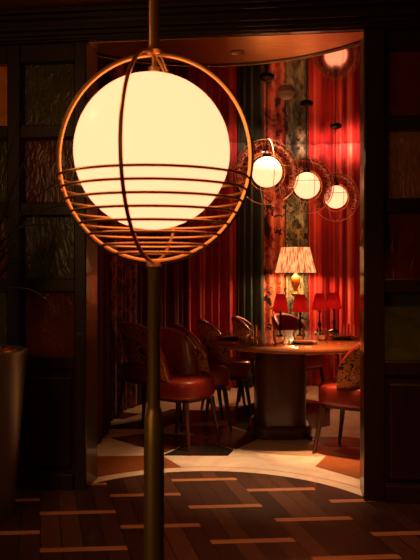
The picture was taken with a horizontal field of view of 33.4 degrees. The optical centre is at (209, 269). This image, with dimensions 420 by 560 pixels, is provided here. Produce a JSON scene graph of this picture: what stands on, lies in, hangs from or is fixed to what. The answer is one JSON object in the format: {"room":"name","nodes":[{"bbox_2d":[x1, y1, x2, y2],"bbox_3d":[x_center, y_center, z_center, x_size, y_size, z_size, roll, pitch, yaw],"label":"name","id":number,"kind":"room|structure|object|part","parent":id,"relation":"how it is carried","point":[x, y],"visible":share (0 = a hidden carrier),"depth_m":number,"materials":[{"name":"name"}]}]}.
{"room":"restaurant","nodes":[
{"label":"restaurant","id":0,"kind":"room"},
{"bbox_2d":[0,41,97,489],"bbox_3d":[-1.626,-0.025,4.350,1.835,2.651,0.280,0,0,7],"label":"wall","id":1,"kind":"structure","parent":0,"point":[58,449],"depth_m":4.20,"materials":[{"name":"brown wood"}]},
{"bbox_3d":[-1.377,-1.058,4.306,0.348,0.385,0.012,0,0,7],"label":"pane","id":2,"kind":"part","parent":1,"relation":"part of","materials":[{"name":"orange glass"}]},
{"bbox_3d":[-1.377,-0.598,4.306,0.348,0.395,0.012,0,0,7],"label":"pane","id":3,"kind":"part","parent":1,"relation":"part of","materials":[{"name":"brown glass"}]},
{"bbox_3d":[-1.377,-0.138,4.306,0.348,0.385,0.012,0,0,7],"label":"pane","id":4,"kind":"part","parent":1,"relation":"part of","materials":[{"name":"red glass"}]},
{"bbox_3d":[-1.377,0.323,4.306,0.348,0.395,0.012,0,0,7],"label":"pane","id":5,"kind":"part","parent":1,"relation":"part of","materials":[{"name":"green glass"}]},
{"bbox_3d":[-1.167,-0.396,4.299,0.080,1.911,0.210,0,0,7],"label":"post","id":6,"kind":"part","parent":1,"relation":"part of","materials":[{"name":"brown wood"}]},
{"bbox_3d":[-1.663,-1.298,4.360,1.760,0.106,0.180,0,0,7],"label":"rail","id":7,"kind":"part","parent":1,"relation":"part of","materials":[{"name":"brown wood"}]},
{"bbox_3d":[-1.663,-0.830,4.360,1.760,0.080,0.180,0,0,7],"label":"rail","id":8,"kind":"part","parent":1,"relation":"part of","materials":[{"name":"brown wood"}]},
{"bbox_3d":[-1.663,-0.365,4.360,1.760,0.080,0.180,0,0,7],"label":"rail","id":9,"kind":"part","parent":1,"relation":"part of","materials":[{"name":"brown wood"}]},
{"bbox_3d":[-1.663,0.090,4.360,1.760,0.080,0.180,0,0,7],"label":"rail","id":10,"kind":"part","parent":1,"relation":"part of","materials":[{"name":"brown wood"}]},
{"bbox_3d":[-1.663,1.248,4.355,1.760,0.096,0.280,0,0,7],"label":"skirting","id":11,"kind":"part","parent":1,"relation":"part of","materials":[{"name":"brown wood"}]},
{"bbox_3d":[-0.968,0.910,4.194,0.280,0.540,0.030,0,0,7],"label":"panel","id":12,"kind":"part","parent":1,"relation":"part of","materials":[{"name":"brown wood"}]},
{"bbox_3d":[-0.960,-1.058,4.255,0.348,0.385,0.012,0,0,7],"label":"pane","id":13,"kind":"part","parent":1,"relation":"part of","materials":[{"name":"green glass"}]},
{"bbox_3d":[-0.960,-0.598,4.255,0.348,0.395,0.012,0,0,7],"label":"pane","id":14,"kind":"part","parent":1,"relation":"part of","materials":[{"name":"red glass"}]},
{"bbox_3d":[-0.960,-0.138,4.255,0.348,0.385,0.012,0,0,7],"label":"pane","id":15,"kind":"part","parent":1,"relation":"part of","materials":[{"name":"green glass"}]},
{"bbox_3d":[-0.960,0.323,4.255,0.348,0.395,0.012,0,0,7],"label":"pane","id":16,"kind":"part","parent":1,"relation":"part of","materials":[{"name":"red glass"}]},
{"bbox_3d":[-1.663,0.555,4.360,1.760,0.080,0.180,0,0,7],"label":"rail","id":17,"kind":"part","parent":1,"relation":"part of","materials":[{"name":"brown wood"}]},
{"bbox_2d":[0,0,419,45],"bbox_3d":[0.065,-1.445,4.008,5.505,0.186,0.131,0,0,7],"label":"trim","id":18,"kind":"structure","parent":1,"relation":"attached to","point":[202,18],"depth_m":4.00,"materials":[{"name":"brown wood"}]},
{"bbox_3d":[0.062,-1.512,3.983,5.505,0.025,0.080,0,0,7],"label":"moulding","id":19,"kind":"part","parent":18,"relation":"part of","materials":[{"name":"brown wood"}]},
{"bbox_3d":[0.064,-1.488,3.998,5.505,0.025,0.050,0,0,7],"label":"moulding","id":20,"kind":"part","parent":18,"relation":"part of","materials":[{"name":"brown wood"}]},
{"bbox_3d":[0.065,-1.370,4.013,5.505,0.020,0.020,0,0,7],"label":"moulding","id":21,"kind":"part","parent":18,"relation":"part of","materials":[{"name":"brown wood"}]},
{"bbox_3d":[0.063,-1.417,3.996,5.505,0.025,0.055,0,0,7],"label":"moulding","id":22,"kind":"part","parent":18,"relation":"part of","materials":[{"name":"brown wood"}]},
{"bbox_3d":[0.065,-1.393,4.008,5.505,0.025,0.030,0,0,7],"label":"moulding","id":23,"kind":"part","parent":18,"relation":"part of","materials":[{"name":"brown wood"}]},
{"bbox_2d":[0,0,199,9],"bbox_3d":[0.300,-1.580,2.525,7.800,0.080,4.450,0,0,0],"label":"ceiling","id":24,"kind":"structure","parent":0,"point":[4,4],"depth_m":4.04,"materials":[{"name":"brown"}]},
{"bbox_2d":[0,471,419,559],"bbox_3d":[0.200,1.296,2.780,8.000,0.001,3.560,0,0,0],"label":"floor","id":25,"kind":"structure","parent":0,"point":[209,515],"depth_m":3.59,"materials":[{"name":"brown wood"}]},
{"bbox_2d":[0,345,27,521],"bbox_3d":[-1.220,0.846,3.700,0.500,0.899,0.500,0,0,0],"label":"planter","id":26,"kind":"object","parent":25,"relation":"on","point":[13,358],"visible":1,"depth_m":3.61,"materials":[{"name":"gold metal"}]},
{"bbox_2d":[0,106,77,320],"bbox_3d":[-1.192,-0.219,3.647,0.936,1.359,0.615,0,0,-29],"label":"potted palm","id":27,"kind":"object","parent":26,"relation":"on","point":[12,188],"visible":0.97,"depth_m":3.68,"materials":[{"name":"green plant"}]},
{"bbox_2d":[56,0,253,559],"bbox_3d":[-0.128,-0.122,1.600,0.437,2.833,0.437,0,0,-32],"label":"floor lamp","id":28,"kind":"object","parent":25,"relation":"on","point":[151,149],"visible":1,"depth_m":1.49,"materials":[{"name":"white glass"}]},
{"bbox_3d":[-0.132,-0.270,1.600,0.354,0.354,0.354,0,0,0],"label":"lamp shade","id":29,"kind":"part","parent":28,"relation":"part of","materials":[{"name":"white glass"}]},
{"bbox_2d":[88,32,362,66],"bbox_3d":[0.106,-1.371,4.344,2.605,0.055,0.557,0,0,7],"label":"ceiling","id":30,"kind":"structure","parent":0,"point":[210,52],"depth_m":4.27,"materials":[{"name":"orange paint"}]},
{"bbox_2d":[231,50,244,54],"bbox_3d":[0.172,-1.345,4.330,0.088,0.007,0.088,0,0,0],"label":"recessed light","id":31,"kind":"object","parent":30,"relation":"in","point":[234,52],"visible":1,"depth_m":4.33,"materials":[{"name":"beige metal"}]},
{"bbox_2d":[98,385,359,487],"bbox_3d":[0.950,1.299,6.050,4.500,0.002,4.500,0,0,0],"label":"floor","id":32,"kind":"structure","parent":0,"point":[121,450],"depth_m":5.18,"materials":[{"name":"tile"}]},
{"bbox_2d":[116,321,181,424],"bbox_3d":[-0.548,0.871,6.125,0.487,0.862,0.482,0,0,-39],"label":"dining chair","id":33,"kind":"object","parent":32,"relation":"on","point":[134,336],"visible":0.71,"depth_m":5.94,"materials":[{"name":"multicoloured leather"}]},
{"bbox_3d":[-0.779,1.132,6.175,0.092,0.341,0.042,0,0,6],"label":"leg","id":34,"kind":"part","parent":33,"relation":"part of","materials":[{"name":"brown wood"}]},
{"bbox_3d":[-0.530,0.875,6.140,0.440,0.141,0.430,0,0,-39],"label":"seat","id":35,"kind":"part","parent":33,"relation":"part of","materials":[{"name":"red leather"}]},
{"bbox_3d":[-0.530,0.957,6.140,0.390,0.027,0.380,0,0,-39],"label":"seat frame","id":36,"kind":"part","parent":33,"relation":"part of","materials":[{"name":"brown wood"}]},
{"bbox_3d":[-0.551,1.132,5.889,0.042,0.341,0.092,0,0,6],"label":"leg","id":37,"kind":"part","parent":33,"relation":"part of","materials":[{"name":"brown wood"}]},
{"bbox_2d":[143,326,220,450],"bbox_3d":[-0.229,0.871,5.313,0.487,0.862,0.482,0,0,34],"label":"dining chair","id":38,"kind":"object","parent":32,"relation":"on","point":[181,379],"visible":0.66,"depth_m":5.33,"materials":[{"name":"red leather"}]},
{"bbox_3d":[-0.253,1.132,5.548,0.042,0.341,0.092,0,0,-11],"label":"leg","id":39,"kind":"part","parent":38,"relation":"part of","materials":[{"name":"brown wood"}]},
{"bbox_3d":[-0.210,0.957,5.300,0.390,0.027,0.380,0,0,34],"label":"seat frame","id":40,"kind":"part","parent":38,"relation":"part of","materials":[{"name":"brown wood"}]},
{"bbox_3d":[-0.168,1.132,5.052,0.042,0.341,0.092,0,0,-11],"label":"leg","id":41,"kind":"part","parent":38,"relation":"part of","materials":[{"name":"brown wood"}]},
{"bbox_3d":[-0.210,0.875,5.300,0.440,0.141,0.430,0,0,34],"label":"seat","id":42,"kind":"part","parent":38,"relation":"part of","materials":[{"name":"red leather"}]},
{"bbox_3d":[0.035,1.132,5.356,0.092,0.341,0.042,0,0,-11],"label":"leg","id":43,"kind":"part","parent":38,"relation":"part of","materials":[{"name":"brown wood"}]},
{"bbox_2d":[171,323,232,431],"bbox_3d":[-0.083,0.871,5.836,0.487,0.862,0.482,0,0,-9],"label":"dining chair","id":44,"kind":"object","parent":32,"relation":"on","point":[220,373],"visible":0.38,"depth_m":5.66,"materials":[{"name":"red leather"}]},
{"bbox_3d":[-0.203,1.132,5.633,0.042,0.341,0.092,0,0,36],"label":"leg","id":45,"kind":"part","parent":44,"relation":"part of","materials":[{"name":"brown wood"}]},
{"bbox_3d":[-0.060,0.875,5.840,0.440,0.141,0.430,0,0,-9],"label":"seat","id":46,"kind":"part","parent":44,"relation":"part of","materials":[{"name":"red leather"}]},
{"bbox_3d":[0.083,1.132,6.047,0.042,0.341,0.092,0,0,36],"label":"leg","id":47,"kind":"part","parent":44,"relation":"part of","materials":[{"name":"brown wood"}]},
{"bbox_3d":[0.139,1.132,5.686,0.092,0.341,0.042,0,0,36],"label":"leg","id":48,"kind":"part","parent":44,"relation":"part of","materials":[{"name":"brown wood"}]},
{"bbox_2d":[197,319,252,418],"bbox_3d":[0.122,0.871,6.328,0.487,0.862,0.482,0,0,-6],"label":"dining chair","id":49,"kind":"object","parent":32,"relation":"on","point":[240,368],"visible":0.74,"depth_m":6.15,"materials":[{"name":"red leather"}]},
{"bbox_3d":[-0.009,1.132,6.131,0.042,0.341,0.092,0,0,39],"label":"leg","id":50,"kind":"part","parent":49,"relation":"part of","materials":[{"name":"brown wood"}]},
{"bbox_3d":[0.145,0.875,6.330,0.440,0.141,0.430,0,0,-6],"label":"seat","id":51,"kind":"part","parent":49,"relation":"part of","materials":[{"name":"red leather"}]},
{"bbox_3d":[0.145,0.957,6.330,0.390,0.027,0.380,0,0,-6],"label":"seat frame","id":52,"kind":"part","parent":49,"relation":"part of","materials":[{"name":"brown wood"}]},
{"bbox_3d":[0.299,1.132,6.529,0.042,0.341,0.092,0,0,39],"label":"leg","id":53,"kind":"part","parent":49,"relation":"part of","materials":[{"name":"brown wood"}]},
{"bbox_3d":[0.335,1.132,6.165,0.092,0.341,0.042,0,0,39],"label":"leg","id":54,"kind":"part","parent":49,"relation":"part of","materials":[{"name":"brown wood"}]},
{"bbox_2d":[93,467,361,495],"bbox_3d":[0.054,1.297,4.285,1.859,0.001,0.646,0,0,0],"label":"trim","id":55,"kind":"structure","parent":32,"relation":"on","point":[349,488],"depth_m":4.44,"materials":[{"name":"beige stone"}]},
{"bbox_2d":[231,316,253,409],"bbox_3d":[0.447,0.871,6.683,0.487,0.862,0.482,0,0,7],"label":"dining chair","id":56,"kind":"object","parent":32,"relation":"on","point":[240,324],"visible":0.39,"depth_m":6.52,"materials":[{"name":"red leather"}]},
{"bbox_3d":[0.276,1.132,6.519,0.092,0.341,0.042,0,0,-38],"label":"leg","id":57,"kind":"part","parent":56,"relation":"part of","materials":[{"name":"brown wood"}]},
{"bbox_3d":[0.470,0.875,6.680,0.440,0.141,0.430,0,0,7],"label":"seat","id":58,"kind":"part","parent":56,"relation":"part of","materials":[{"name":"red leather"}]},
{"bbox_2d":[209,330,359,439],"bbox_3d":[0.680,0.923,5.660,1.380,0.746,1.520,0,0,0],"label":"dining table","id":59,"kind":"object","parent":32,"relation":"on","point":[279,368],"visible":0.77,"depth_m":5.39,"materials":[{"name":"brown wood"}]},
{"bbox_2d":[215,335,242,339],"bbox_3d":[0.151,0.541,5.580,0.234,0.018,0.234,0,0,44],"label":"plate","id":60,"kind":"object","parent":59,"relation":"on","point":[219,337],"visible":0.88,"depth_m":5.53,"materials":[{"name":"brown"}]},
{"bbox_2d":[221,335,236,337],"bbox_3d":[0.151,0.532,5.580,0.056,0.012,0.140,0,0,44],"label":"napkin","id":61,"kind":"object","parent":60,"relation":"on","point":[230,336],"visible":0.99,"depth_m":5.54,"materials":[{"name":"brown fabric"}]},
{"bbox_2d":[250,325,257,337],"bbox_3d":[0.358,0.500,5.704,0.060,0.100,0.060,0,0,0],"label":"water glass","id":62,"kind":"object","parent":59,"relation":"on","point":[253,328],"visible":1,"depth_m":5.68,"materials":[{"name":"white"}]},
{"bbox_2d":[273,330,284,342],"bbox_3d":[0.520,0.502,5.274,0.092,0.095,0.092,0,0,0],"label":"glass","id":63,"kind":"object","parent":59,"relation":"on","point":[278,335],"visible":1,"depth_m":5.24,"materials":[{"name":"white"}]},
{"bbox_2d":[272,294,288,335],"bbox_3d":[0.590,0.376,5.860,0.138,0.348,0.138,0,0,0],"label":"table lamp","id":64,"kind":"object","parent":59,"relation":"on","point":[280,305],"visible":0.83,"depth_m":5.82,"materials":[{"name":"red fabric"}]},
{"bbox_3d":[0.590,0.274,5.860,0.138,0.143,0.138,0,0,0],"label":"lamp shade","id":65,"kind":"part","parent":64,"relation":"part of","materials":[{"name":"red fabric"}]},
{"bbox_2d":[293,328,304,339],"bbox_3d":[0.689,0.502,5.423,0.092,0.095,0.092,0,0,0],"label":"glass","id":66,"kind":"object","parent":59,"relation":"on","point":[298,334],"visible":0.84,"depth_m":5.39,"materials":[{"name":"white"}]},
{"bbox_2d":[292,294,308,336],"bbox_3d":[0.745,0.376,5.780,0.138,0.348,0.138,0,0,-17],"label":"table lamp","id":67,"kind":"object","parent":59,"relation":"on","point":[300,303],"visible":0.8,"depth_m":5.74,"materials":[{"name":"red fabric"}]},
{"bbox_3d":[0.745,0.274,5.780,0.138,0.143,0.138,0,0,-17],"label":"lamp shade","id":68,"kind":"part","parent":67,"relation":"part of","materials":[{"name":"red fabric"}]},
{"bbox_2d":[288,340,318,343],"bbox_3d":[0.696,0.541,5.238,0.234,0.018,0.234,0,0,0],"label":"plate","id":69,"kind":"object","parent":59,"relation":"on","point":[291,341],"visible":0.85,"depth_m":5.20,"materials":[{"name":"brown"}]},
{"bbox_2d":[293,340,312,341],"bbox_3d":[0.696,0.532,5.238,0.140,0.012,0.056,0,0,0],"label":"napkin","id":70,"kind":"object","parent":69,"relation":"on","point":[293,340],"visible":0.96,"depth_m":5.22,"materials":[{"name":"brown fabric"}]},
{"bbox_2d":[306,320,311,330],"bbox_3d":[0.893,0.500,6.311,0.060,0.100,0.060,0,0,0],"label":"water glass","id":71,"kind":"object","parent":59,"relation":"on","point":[308,322],"visible":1,"depth_m":6.29,"materials":[{"name":"white"}]},
{"bbox_2d":[311,293,327,333],"bbox_3d":[0.945,0.376,6.040,0.138,0.348,0.138,0,0,-17],"label":"table lamp","id":72,"kind":"object","parent":59,"relation":"on","point":[319,302],"visible":0.88,"depth_m":6.00,"materials":[{"name":"red fabric"}]},
{"bbox_3d":[0.945,0.274,6.040,0.138,0.143,0.138,0,0,-17],"label":"lamp shade","id":73,"kind":"part","parent":72,"relation":"part of","materials":[{"name":"red fabric"}]},
{"bbox_2d":[316,328,327,339],"bbox_3d":[0.880,0.502,5.500,0.092,0.095,0.092,0,0,0],"label":"glass","id":74,"kind":"object","parent":59,"relation":"on","point":[321,333],"visible":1,"depth_m":5.46,"materials":[{"name":"white"}]},
{"bbox_2d":[327,292,341,331],"bbox_3d":[1.110,0.376,6.260,0.138,0.348,0.138,0,0,-17],"label":"table lamp","id":75,"kind":"object","parent":59,"relation":"on","point":[334,302],"visible":0.98,"depth_m":6.22,"materials":[{"name":"red fabric"}]},
{"bbox_3d":[1.110,0.274,6.260,0.138,0.143,0.138,0,0,-17],"label":"lamp shade","id":76,"kind":"part","parent":75,"relation":"part of","materials":[{"name":"red fabric"}]},
{"bbox_2d":[328,335,356,339],"bbox_3d":[1.052,0.541,5.580,0.234,0.018,0.234,0,0,-23],"label":"plate","id":77,"kind":"object","parent":59,"relation":"on","point":[351,337],"visible":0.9,"depth_m":5.53,"materials":[{"name":"brown"}]},
{"bbox_2d":[333,335,350,337],"bbox_3d":[1.052,0.532,5.580,0.140,0.012,0.056,0,0,-23],"label":"napkin","id":78,"kind":"object","parent":77,"relation":"on","point":[346,336],"visible":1,"depth_m":5.55,"materials":[{"name":"brown fabric"}]},
{"bbox_2d":[342,324,349,335],"bbox_3d":[1.133,0.500,5.833,0.060,0.100,0.060,0,0,0],"label":"water glass","id":79,"kind":"object","parent":59,"relation":"on","point":[345,327],"visible":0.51,"depth_m":5.81,"materials":[{"name":"white"}]},
{"bbox_2d":[351,325,358,336],"bbox_3d":[1.190,0.500,5.746,0.060,0.100,0.060,0,0,0],"label":"water glass","id":80,"kind":"object","parent":59,"relation":"on","point":[354,328],"visible":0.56,"depth_m":5.72,"materials":[{"name":"white"}]},
{"bbox_2d":[275,247,315,392],"bbox_3d":[0.905,0.527,7.420,0.435,1.535,0.435,0,0,0],"label":"lamp","id":81,"kind":"object","parent":32,"relation":"on","point":[295,260],"visible":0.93,"depth_m":7.28,"materials":[{"name":"brown"}]},
{"bbox_3d":[0.905,-0.106,7.420,0.435,0.268,0.435,0,0,0],"label":"lamp shade","id":82,"kind":"part","parent":81,"relation":"part of","materials":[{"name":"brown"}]},
{"bbox_2d":[271,313,324,382],"bbox_3d":[0.853,0.871,6.946,0.487,0.862,0.482,0,0,43],"label":"dining chair","id":83,"kind":"object","parent":32,"relation":"on","point":[289,322],"visible":0.27,"depth_m":6.93,"materials":[{"name":"red leather"}]},
{"bbox_3d":[0.870,0.875,6.930,0.440,0.141,0.430,0,0,43],"label":"seat","id":84,"kind":"part","parent":83,"relation":"part of","materials":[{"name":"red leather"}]},
{"bbox_3d":[1.121,1.132,6.946,0.092,0.341,0.042,0,0,-2],"label":"leg","id":85,"kind":"part","parent":83,"relation":"part of","materials":[{"name":"brown wood"}]},
{"bbox_2d":[312,342,359,453],"bbox_3d":[1.039,0.871,4.986,0.487,0.862,0.482,0,0,37],"label":"dining chair","id":86,"kind":"object","parent":32,"relation":"on","point":[342,393],"visible":0.36,"depth_m":4.81,"materials":[{"name":"red leather"}]},
{"bbox_3d":[0.772,1.132,4.957,0.092,0.341,0.042,0,0,-8],"label":"leg","id":87,"kind":"part","parent":86,"relation":"part of","materials":[{"name":"brown wood"}]},
{"bbox_3d":[1.020,0.875,5.000,0.440,0.141,0.430,0,0,37],"label":"seat","id":88,"kind":"part","parent":86,"relation":"part of","materials":[{"name":"red leather"}]},
{"bbox_3d":[1.020,0.957,5.000,0.390,0.027,0.380,0,0,37],"label":"seat frame","id":89,"kind":"part","parent":86,"relation":"part of","materials":[{"name":"brown wood"}]},
{"bbox_3d":[0.991,1.132,5.250,0.042,0.341,0.092,0,0,-8],"label":"leg","id":90,"kind":"part","parent":86,"relation":"part of","materials":[{"name":"brown wood"}]},
{"bbox_2d":[98,45,359,144],"bbox_3d":[0.995,-1.430,5.985,3.850,0.060,3.769,0,0,0],"label":"ceiling","id":91,"kind":"structure","parent":0,"point":[331,81],"depth_m":5.55,"materials":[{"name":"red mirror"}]},
{"bbox_2d":[98,83,110,441],"bbox_3d":[-0.867,-0.057,5.100,0.148,2.684,1.358,0,0,0],"label":"curtain","id":92,"kind":"object","parent":91,"relation":"hanging from","point":[104,420],"visible":0.16,"depth_m":5.48,"materials":[{"name":"fabric"}]},
{"bbox_2d":[110,221,136,420],"bbox_3d":[-0.820,-0.057,6.245,0.096,2.684,0.933,0,0,11],"label":"curtain","id":93,"kind":"object","parent":91,"relation":"hanging from","point":[123,273],"visible":0.35,"depth_m":6.31,"materials":[{"name":"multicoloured fabric"}]},
{"bbox_2d":[137,221,188,403],"bbox_3d":[-0.511,-0.057,7.023,0.154,2.684,0.779,0,0,37],"label":"curtain","id":94,"kind":"object","parent":91,"relation":"hanging from","point":[174,276],"visible":0.21,"depth_m":7.16,"materials":[{"name":"fabric"}]},
{"bbox_2d":[189,141,236,388],"bbox_3d":[0.021,-0.057,7.524,0.664,2.684,0.150,0,0,-31],"label":"curtain","id":95,"kind":"object","parent":91,"relation":"hanging from","point":[213,270],"visible":0.38,"depth_m":7.56,"materials":[{"name":"red fabric"}]},
{"bbox_2d":[238,142,263,387],"bbox_3d":[0.452,-0.057,7.720,0.298,2.684,0.128,0,0,-11],"label":"curtain","id":96,"kind":"object","parent":91,"relation":"hanging from","point":[251,214],"visible":0.66,"depth_m":7.72,"materials":[{"name":"green fabric"}]},
{"bbox_2d":[234,75,299,204],"bbox_3d":[0.412,-0.935,5.070,0.476,0.928,0.476,0,0,0],"label":"globe pendant","id":97,"kind":"object","parent":91,"relation":"hanging from","point":[267,171],"visible":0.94,"depth_m":5.04,"materials":[{"name":"white glass"}]},
{"bbox_3d":[0.412,-1.092,5.070,0.064,0.556,0.064,0,0,0],"label":"stem","id":98,"kind":"part","parent":97,"relation":"part of","materials":[{"name":"brown metal"}]},
{"bbox_3d":[0.412,-0.710,5.070,0.220,0.220,0.220,0,0,0],"label":"lamp shade","id":99,"kind":"part","parent":97,"relation":"part of","materials":[{"name":"white glass"}]},
{"bbox_2d":[264,144,284,329],"bbox_3d":[0.711,-0.057,7.801,0.234,2.684,0.104,0,0,14],"label":"curtain","id":100,"kind":"object","parent":91,"relation":"hanging from","point":[274,215],"visible":0.44,"depth_m":7.79,"materials":[{"name":"red fabric"}]},
{"bbox_2d":[278,90,294,99],"bbox_3d":[0.600,-1.372,5.500,0.132,0.054,0.132,0,0,0],"label":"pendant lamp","id":101,"kind":"object","parent":91,"relation":"attached to","point":[283,94],"visible":1,"depth_m":5.46,"materials":[{"name":"beige plastic"}]},
{"bbox_2d":[285,144,308,385],"bbox_3d":[0.970,-0.057,7.803,0.253,2.684,0.120,0,0,10],"label":"curtain","id":102,"kind":"object","parent":91,"relation":"hanging from","point":[296,224],"visible":0.52,"depth_m":7.79,"materials":[{"name":"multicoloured fabric"}]},
{"bbox_2d":[278,102,334,213],"bbox_3d":[0.812,-0.935,5.880,0.476,0.928,0.476,0,0,0],"label":"globe pendant","id":103,"kind":"object","parent":91,"relation":"hanging from","point":[308,185],"visible":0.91,"depth_m":5.86,"materials":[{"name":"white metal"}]},
{"bbox_3d":[0.812,-1.092,5.880,0.064,0.556,0.064,0,0,0],"label":"stem","id":104,"kind":"part","parent":103,"relation":"part of","materials":[{"name":"brown metal"}]},
{"bbox_3d":[0.812,-0.710,5.880,0.220,0.220,0.220,0,0,0],"label":"lamp shade","id":105,"kind":"part","parent":103,"relation":"part of","materials":[{"name":"white glass"}]},
{"bbox_2d":[309,143,359,385],"bbox_3d":[2.163,-0.057,7.083,0.587,2.684,2.533,0,0,-43],"label":"curtain","id":106,"kind":"object","parent":91,"relation":"hanging from","point":[334,246],"visible":0.27,"depth_m":7.75,"materials":[{"name":"red fabric"}]},
{"bbox_2d":[312,125,359,221],"bbox_3d":[1.222,-0.935,6.800,0.476,0.928,0.476,0,0,0],"label":"globe pendant","id":107,"kind":"object","parent":91,"relation":"hanging from","point":[339,198],"visible":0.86,"depth_m":6.78,"materials":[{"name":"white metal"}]},
{"bbox_3d":[1.222,-0.710,6.800,0.220,0.220,0.220,0,0,0],"label":"lamp shade","id":108,"kind":"part","parent":107,"relation":"part of","materials":[{"name":"white glass"}]},
{"bbox_3d":[1.222,-1.092,6.800,0.064,0.556,0.064,0,0,0],"label":"stem","id":109,"kind":"part","parent":107,"relation":"part of","materials":[{"name":"brown metal"}]},
{"bbox_2d":[232,143,314,386],"bbox_3d":[0.995,-0.117,6.060,4.150,2.835,3.920,0,0,0],"label":"wall","id":110,"kind":"structure","parent":0,"point":[237,143],"depth_m":7.77,"materials":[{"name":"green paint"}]},
{"bbox_2d":[360,29,419,503],"bbox_3d":[1.808,-0.025,3.931,1.875,2.651,0.280,0,0,7],"label":"wall","id":111,"kind":"structure","parent":0,"point":[389,60],"depth_m":3.94,"materials":[{"name":"brown wood"}]},
{"bbox_3d":[1.865,1.248,3.924,1.760,0.096,0.280,0,0,7],"label":"skirting","id":112,"kind":"part","parent":111,"relation":"part of","materials":[{"name":"brown wood"}]},
{"bbox_3d":[1.866,-1.298,3.929,1.760,0.106,0.180,0,0,7],"label":"rail","id":113,"kind":"part","parent":111,"relation":"part of","materials":[{"name":"brown wood"}]},
{"bbox_3d":[1.866,-0.830,3.929,1.760,0.080,0.180,0,0,7],"label":"rail","id":114,"kind":"part","parent":111,"relation":"part of","materials":[{"name":"brown wood"}]},
{"bbox_3d":[1.866,-0.365,3.929,1.760,0.080,0.180,0,0,7],"label":"rail","id":115,"kind":"part","parent":111,"relation":"part of","materials":[{"name":"brown wood"}]},
{"bbox_3d":[1.866,0.090,3.929,1.760,0.080,0.180,0,0,7],"label":"rail","id":116,"kind":"part","parent":111,"relation":"part of","materials":[{"name":"brown wood"}]},
{"bbox_3d":[1.866,0.555,3.929,1.760,0.080,0.180,0,0,7],"label":"rail","id":117,"kind":"part","parent":111,"relation":"part of","materials":[{"name":"brown wood"}]},
{"bbox_3d":[1.159,-1.058,3.996,0.348,0.385,0.012,0,0,7],"label":"pane","id":118,"kind":"part","parent":111,"relation":"part of","materials":[{"name":"red glass"}]},
{"bbox_3d":[1.159,-0.598,3.996,0.348,0.395,0.012,0,0,7],"label":"pane","id":119,"kind":"part","parent":111,"relation":"part of","materials":[{"name":"orange glass"}]},
{"bbox_3d":[1.159,-0.138,3.996,0.348,0.385,0.012,0,0,7],"label":"pane","id":120,"kind":"part","parent":111,"relation":"part of","materials":[{"name":"red glass"}]},
{"bbox_3d":[1.159,0.323,3.996,0.348,0.395,0.012,0,0,7],"label":"pane","id":121,"kind":"part","parent":111,"relation":"part of","materials":[{"name":"green glass"}]},
{"bbox_3d":[1.151,0.910,3.936,0.280,0.540,0.030,0,0,7],"label":"panel","id":122,"kind":"part","parent":111,"relation":"part of","materials":[{"name":"brown wood"}]}
]}

